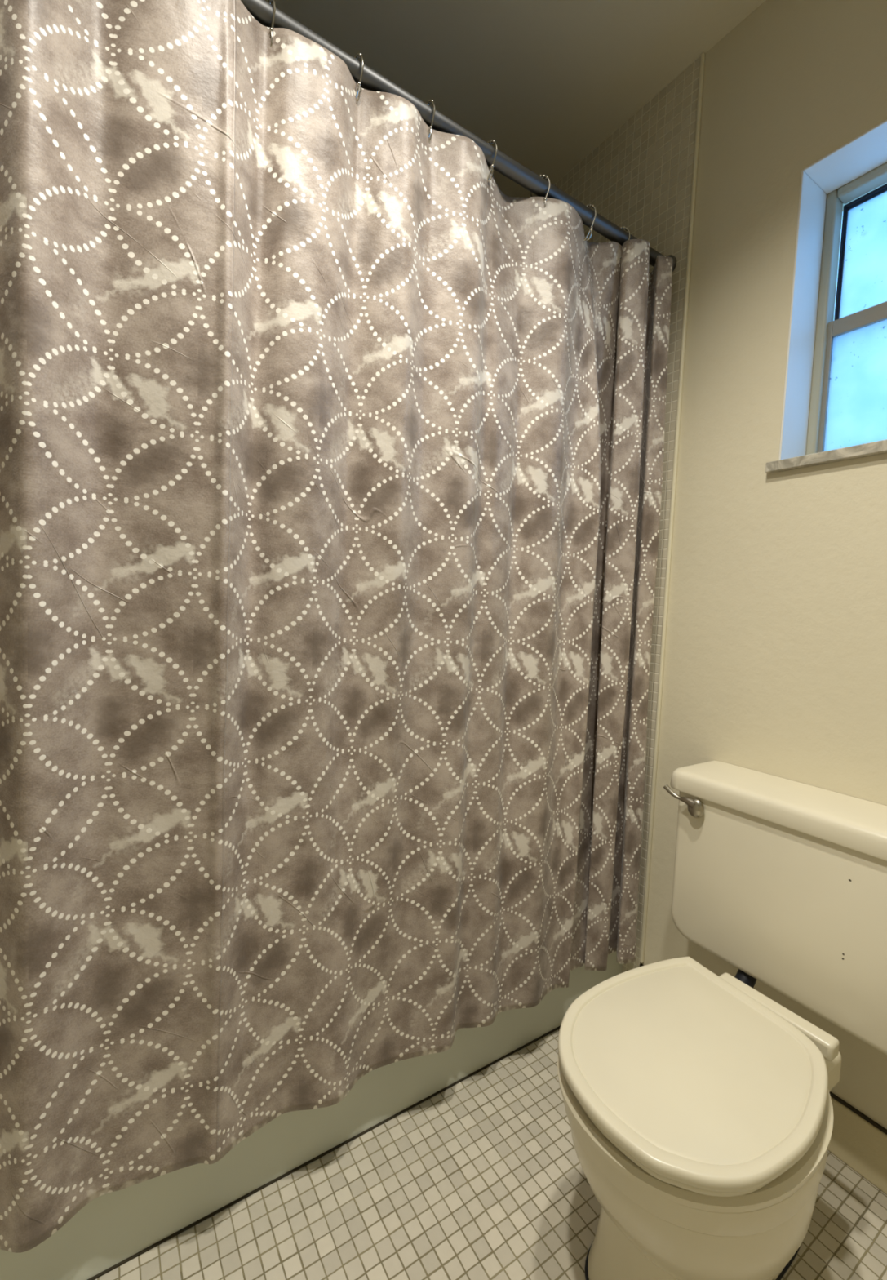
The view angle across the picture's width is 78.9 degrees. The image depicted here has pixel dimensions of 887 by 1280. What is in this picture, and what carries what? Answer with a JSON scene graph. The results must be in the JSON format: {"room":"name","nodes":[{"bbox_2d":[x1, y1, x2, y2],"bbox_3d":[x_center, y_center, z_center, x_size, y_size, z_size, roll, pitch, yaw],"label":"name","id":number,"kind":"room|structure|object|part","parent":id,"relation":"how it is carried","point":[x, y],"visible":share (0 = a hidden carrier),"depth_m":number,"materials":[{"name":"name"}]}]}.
{"room":"bathroom","nodes":[
{"label":"bathroom","id":0,"kind":"room"},
{"bbox_2d":[94,1028,886,1279],"bbox_3d":[-0.135,1.054,0.566,2.500,0.080,2.580,0,4,-33],"label":"floor","id":1,"kind":"structure","parent":0,"point":[484,1178],"depth_m":0.94,"materials":[{"name":"tile"}]},
{"bbox_2d":[0,951,622,1279],"bbox_3d":[-0.341,0.776,1.383,1.544,0.360,0.748,0,4,-33],"label":"bathtub","id":2,"kind":"object","parent":1,"relation":"on","point":[114,1228],"visible":0.2,"depth_m":0.97,"materials":[{"name":"ceramic"}]},
{"bbox_2d":[557,760,886,1279],"bbox_3d":[0.487,0.662,0.898,0.696,0.716,0.561,0,4,-33],"label":"toilet","id":3,"kind":"object","parent":1,"relation":"on","point":[699,1107],"visible":1,"depth_m":0.85,"materials":[{"name":"ceramic"}]},
{"bbox_3d":[0.370,0.645,0.821,0.391,0.017,0.314,0,4,-33],"label":"seat","id":4,"kind":"part","parent":3,"relation":"part of","materials":[{"name":"plastic"}]},
{"bbox_3d":[0.520,0.349,1.166,0.027,0.053,0.090,0,4,-33],"label":"flush lever","id":5,"kind":"part","parent":3,"relation":"part of","materials":[{"name":"silver metal"}]},
{"bbox_3d":[0.371,0.626,0.820,0.416,0.017,0.334,0,4,-33],"label":"lid","id":6,"kind":"part","parent":3,"relation":"part of","materials":[{"name":"plastic"}]},
{"bbox_3d":[0.412,0.837,0.865,0.529,0.364,0.340,0,4,-33],"label":"bowl","id":7,"kind":"part","parent":3,"relation":"part of","materials":[{"name":"ceramic"}]},
{"bbox_3d":[0.721,0.327,1.021,0.172,0.044,0.561,0,4,-33],"label":"tank lid","id":8,"kind":"part","parent":3,"relation":"part of","materials":[{"name":"ceramic"}]},
{"bbox_3d":[0.717,0.500,1.034,0.164,0.338,0.505,0,4,-33],"label":"tank","id":9,"kind":"part","parent":3,"relation":"part of","materials":[{"name":"ceramic"}]},
{"bbox_2d":[265,0,765,197],"bbox_3d":[-0.027,-1.450,0.418,2.500,0.080,2.580,0,4,-33],"label":"ceiling","id":10,"kind":"structure","parent":0,"point":[548,82],"depth_m":1.34,"materials":[{"name":"beige paint"}]},
{"bbox_2d":[554,0,886,1128],"bbox_3d":[0.880,-0.193,1.118,0.206,2.430,2.380,0,4,-33],"label":"wall","id":11,"kind":"structure","parent":0,"point":[775,656],"depth_m":1.22,"materials":[{"name":"beige paint"}]},
{"bbox_2d":[640,53,705,963],"bbox_3d":[0.585,-0.282,1.386,0.010,2.309,0.010,0,4,-33],"label":"trim","id":12,"kind":"structure","parent":11,"relation":"attached to","point":[703,55],"depth_m":1.38,"materials":[{"name":"beige"}]},
{"bbox_2d":[640,963,886,1134],"bbox_3d":[0.964,0.937,0.797,0.006,0.005,1.586,0,4,-33],"label":"trim","id":13,"kind":"structure","parent":11,"relation":"attached to","point":[838,1099],"depth_m":1.04,"materials":[{"name":"brown"}]},
{"bbox_2d":[765,119,886,473],"bbox_3d":[1.045,-0.646,0.834,0.184,0.628,0.912,0,4,-33],"label":"window","id":14,"kind":"structure","parent":11,"relation":"in","point":[835,404],"depth_m":1.17,"materials":[{"name":"white paint"}]},
{"bbox_3d":[1.015,-0.345,0.841,0.144,0.022,0.912,0,4,-33],"label":"sill","id":15,"kind":"part","parent":14,"relation":"part of","materials":[{"name":"grey stone"}]},
{"bbox_3d":[1.097,-0.647,0.868,0.060,0.625,0.872,0,4,-33],"label":"frame","id":16,"kind":"part","parent":14,"relation":"part of","materials":[{"name":"beige paint"}]},
{"bbox_3d":[1.085,-0.527,0.871,0.020,0.301,0.834,0,4,-33],"label":"sash","id":17,"kind":"part","parent":14,"relation":"part of","materials":[{"name":"silver metal"}]},
{"bbox_3d":[1.084,-0.516,0.871,0.004,0.263,0.812,0,4,-33],"label":"glass pane","id":18,"kind":"part","parent":14,"relation":"part of","materials":[{"name":"white"}]},
{"bbox_3d":[1.117,-0.788,0.869,0.010,0.282,0.818,0,4,-33],"label":"sash","id":19,"kind":"part","parent":14,"relation":"part of","materials":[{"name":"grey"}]},
{"bbox_3d":[1.116,-0.792,0.868,0.004,0.270,0.812,0,4,-33],"label":"glass pane","id":20,"kind":"part","parent":14,"relation":"part of","materials":[{"name":"white"}]},
{"bbox_2d":[827,1096,886,1194],"bbox_3d":[0.960,0.993,0.798,0.012,0.108,1.586,0,4,-33],"label":"baseboard","id":21,"kind":"structure","parent":11,"relation":"attached to","point":[861,1145],"depth_m":1.03,"materials":[{"name":"paint"}]},
{"bbox_3d":[-0.985,-0.259,0.855,0.120,2.430,0.780,0,4,-33],"label":"wall","id":22,"kind":"structure","parent":0,"visible":0},
{"bbox_2d":[240,0,676,271],"bbox_3d":[-0.066,-0.968,0.973,1.543,0.050,0.050,0,4,-33],"label":"curtain rod","id":23,"kind":"object","parent":22,"relation":"attached to","point":[261,11],"visible":0.62,"depth_m":1.01,"materials":[{"name":"silver metal"}]},
{"bbox_2d":[266,0,275,46],"bbox_3d":[-0.273,-0.954,0.840,0.007,0.079,0.045,0,4,-39],"label":"curtain hook","id":24,"kind":"object","parent":23,"relation":"hanging from","point":[271,29],"visible":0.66,"depth_m":0.83,"materials":[{"name":"silver metal"}]},
{"bbox_2d":[354,53,364,103],"bbox_3d":[-0.151,-0.953,0.919,0.007,0.079,0.045,-1,5,-44],"label":"curtain hook","id":25,"kind":"object","parent":23,"relation":"hanging from","point":[357,55],"visible":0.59,"depth_m":0.91,"materials":[{"name":"silver metal"}]},
{"bbox_2d":[426,99,435,143],"bbox_3d":[-0.031,-0.953,0.997,0.007,0.079,0.045,0,4,-40],"label":"curtain hook","id":26,"kind":"object","parent":23,"relation":"hanging from","point":[429,102],"visible":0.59,"depth_m":0.98,"materials":[{"name":"silver metal"}]},
{"bbox_2d":[487,139,497,182],"bbox_3d":[0.088,-0.952,1.075,0.045,0.079,0.007,6,5,42],"label":"curtain hook","id":27,"kind":"object","parent":23,"relation":"hanging from","point":[491,141],"visible":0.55,"depth_m":1.06,"materials":[{"name":"silver metal"}]},
{"bbox_2d":[0,0,672,1252],"bbox_3d":[-0.103,-0.055,1.011,1.491,1.782,0.114,0,4,-33],"label":"shower curtain","id":28,"kind":"object","parent":27,"relation":"hanging from","point":[331,452],"visible":1,"depth_m":0.87,"materials":[{"name":"fabric"}]},
{"bbox_2d":[529,174,550,208],"bbox_3d":[0.205,-0.952,1.151,0.045,0.079,0.007,4,4,21],"label":"curtain hook","id":29,"kind":"object","parent":23,"relation":"hanging from","point":[544,176],"visible":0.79,"depth_m":1.15,"materials":[{"name":"silver metal"}]},
{"bbox_2d":[583,204,596,240],"bbox_3d":[0.326,-0.951,1.230,0.045,0.079,0.007,5,4,33],"label":"curtain hook","id":30,"kind":"object","parent":23,"relation":"hanging from","point":[590,206],"visible":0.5,"depth_m":1.22,"materials":[{"name":"silver metal"}]},
{"bbox_2d":[610,226,630,261],"bbox_3d":[0.424,-0.950,1.293,0.045,0.079,0.007,4,4,21],"label":"curtain hook","id":31,"kind":"object","parent":23,"relation":"hanging from","point":[624,228],"visible":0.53,"depth_m":1.29,"materials":[{"name":"silver metal"}]}
]}

